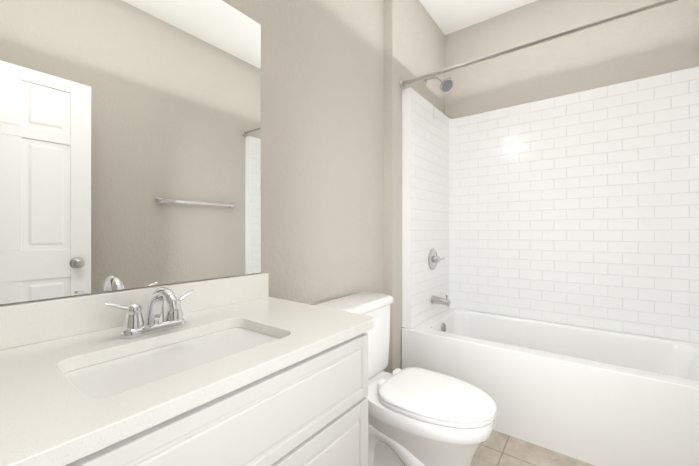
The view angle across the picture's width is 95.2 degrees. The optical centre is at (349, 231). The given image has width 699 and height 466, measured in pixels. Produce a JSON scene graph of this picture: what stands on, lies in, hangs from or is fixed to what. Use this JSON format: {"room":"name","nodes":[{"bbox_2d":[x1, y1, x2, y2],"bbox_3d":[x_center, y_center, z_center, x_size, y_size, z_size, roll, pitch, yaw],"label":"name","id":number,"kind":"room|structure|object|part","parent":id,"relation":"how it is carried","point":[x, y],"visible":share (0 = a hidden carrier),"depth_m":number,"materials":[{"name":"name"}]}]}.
{"room":"bathroom","nodes":[
{"label":"bathroom","id":0,"kind":"room"},
{"bbox_2d":[0,0,447,372],"bbox_3d":[-0.091,-0.312,1.747,0.165,2.910,3.135,0,0,37],"label":"wall","id":1,"kind":"structure","parent":0,"point":[334,72],"depth_m":1.75,"materials":[{"name":"paint"}]},
{"bbox_2d":[0,0,260,303],"bbox_3d":[-0.665,-0.349,0.953,0.005,1.039,0.966,0,0,37],"label":"mirror","id":2,"kind":"object","parent":1,"relation":"attached to","point":[130,143],"visible":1,"depth_m":0.95,"materials":[{"name":"clear glass"}]},
{"bbox_2d":[402,87,453,328],"bbox_3d":[0.629,-0.160,2.485,0.090,1.646,0.750,0,0,37],"label":"wall","id":3,"kind":"structure","parent":1,"relation":"attached to","point":[427,133],"depth_m":2.37,"materials":[{"name":"white tile"}]},
{"bbox_2d":[428,249,444,269],"bbox_3d":[0.673,0.214,2.462,0.059,0.166,0.184,0,0,37],"label":"valve","id":4,"kind":"object","parent":3,"relation":"attached to","point":[434,259],"visible":1,"depth_m":2.44,"materials":[{"name":"silver metal"}]},
{"bbox_2d":[431,295,450,305],"bbox_3d":[0.701,0.521,2.429,0.142,0.083,0.066,0,0,37],"label":"spout","id":5,"kind":"object","parent":3,"relation":"attached to","point":[440,300],"visible":1,"depth_m":2.41,"materials":[{"name":"silver metal"}]},
{"bbox_2d":[423,76,453,92],"bbox_3d":[0.671,-1.136,2.425,0.233,0.172,0.106,0,0,37],"label":"shower head","id":6,"kind":"object","parent":1,"relation":"attached to","point":[446,85],"visible":0.98,"depth_m":2.38},
{"bbox_2d":[399,0,678,88],"bbox_3d":[1.034,-0.884,1.694,1.693,0.329,0.058,0,0,37],"label":"shower rail","id":7,"kind":"object","parent":1,"relation":"attached to","point":[402,83],"visible":1,"depth_m":1.70,"materials":[{"name":"silver metal"}]},
{"bbox_2d":[419,0,536,34],"bbox_3d":[0.625,-1.818,1.208,1.960,0.100,3.135,0,0,37],"label":"ceiling","id":8,"kind":"structure","parent":0,"point":[449,16],"depth_m":2.55,"materials":[{"name":"paint"}]},
{"bbox_2d":[471,430,594,465],"bbox_3d":[0.625,1.192,1.204,1.960,0.100,3.135,0,0,37],"label":"floor","id":9,"kind":"structure","parent":0,"point":[496,448],"depth_m":1.63,"materials":[{"name":"tile"}]},
{"bbox_2d":[0,273,377,465],"bbox_3d":[-0.434,0.645,0.794,0.564,0.993,0.998,0,0,37],"label":"bathroom vanity","id":10,"kind":"object","parent":9,"relation":"on","point":[244,370],"visible":1,"depth_m":0.74,"materials":[{"name":"white paint"}]},
{"bbox_2d":[104,287,195,338],"bbox_3d":[-0.501,0.211,0.857,0.152,0.125,0.230,0,0,37],"label":"faucet","id":11,"kind":"object","parent":10,"relation":"on","point":[174,324],"depth_m":0.85,"materials":[{"name":"silver metal"}]},
{"bbox_2d":[315,292,496,465],"bbox_3d":[0.263,0.750,1.506,0.795,0.786,0.456,0,0,37],"label":"toilet","id":12,"kind":"object","parent":9,"relation":"on","point":[417,416],"visible":0.83,"depth_m":1.36,"materials":[{"name":"white ceramic"}]},
{"bbox_3d":[0.035,0.554,1.679,0.224,0.394,0.456,0,0,37],"label":"tank","id":13,"kind":"part","parent":12,"relation":"part of","materials":[{"name":"white ceramic"}]},
{"bbox_3d":[0.382,0.724,1.417,0.497,0.050,0.382,0,0,37],"label":"seat","id":14,"kind":"part","parent":12,"relation":"part of","materials":[{"name":"white plastic"}]},
{"bbox_2d":[402,308,698,465],"bbox_3d":[1.281,0.904,2.019,1.685,0.479,0.835,0,0,37],"label":"bathtub","id":15,"kind":"object","parent":9,"relation":"on","point":[597,396],"visible":0.9,"depth_m":1.72,"materials":[{"name":"white ceramic"}]},
{"bbox_2d":[448,0,698,118],"bbox_3d":[1.536,-0.311,2.420,1.710,2.910,0.100,0,0,37],"label":"wall","id":16,"kind":"structure","parent":0,"point":[663,39],"depth_m":2.33,"materials":[{"name":"paint"}]},
{"bbox_2d":[454,66,698,342],"bbox_3d":[1.514,-0.160,2.329,1.693,1.646,0.069,0,0,37],"label":"wall","id":17,"kind":"structure","parent":16,"relation":"attached to","point":[581,208],"depth_m":2.22,"materials":[{"name":"white tile"}]}
]}

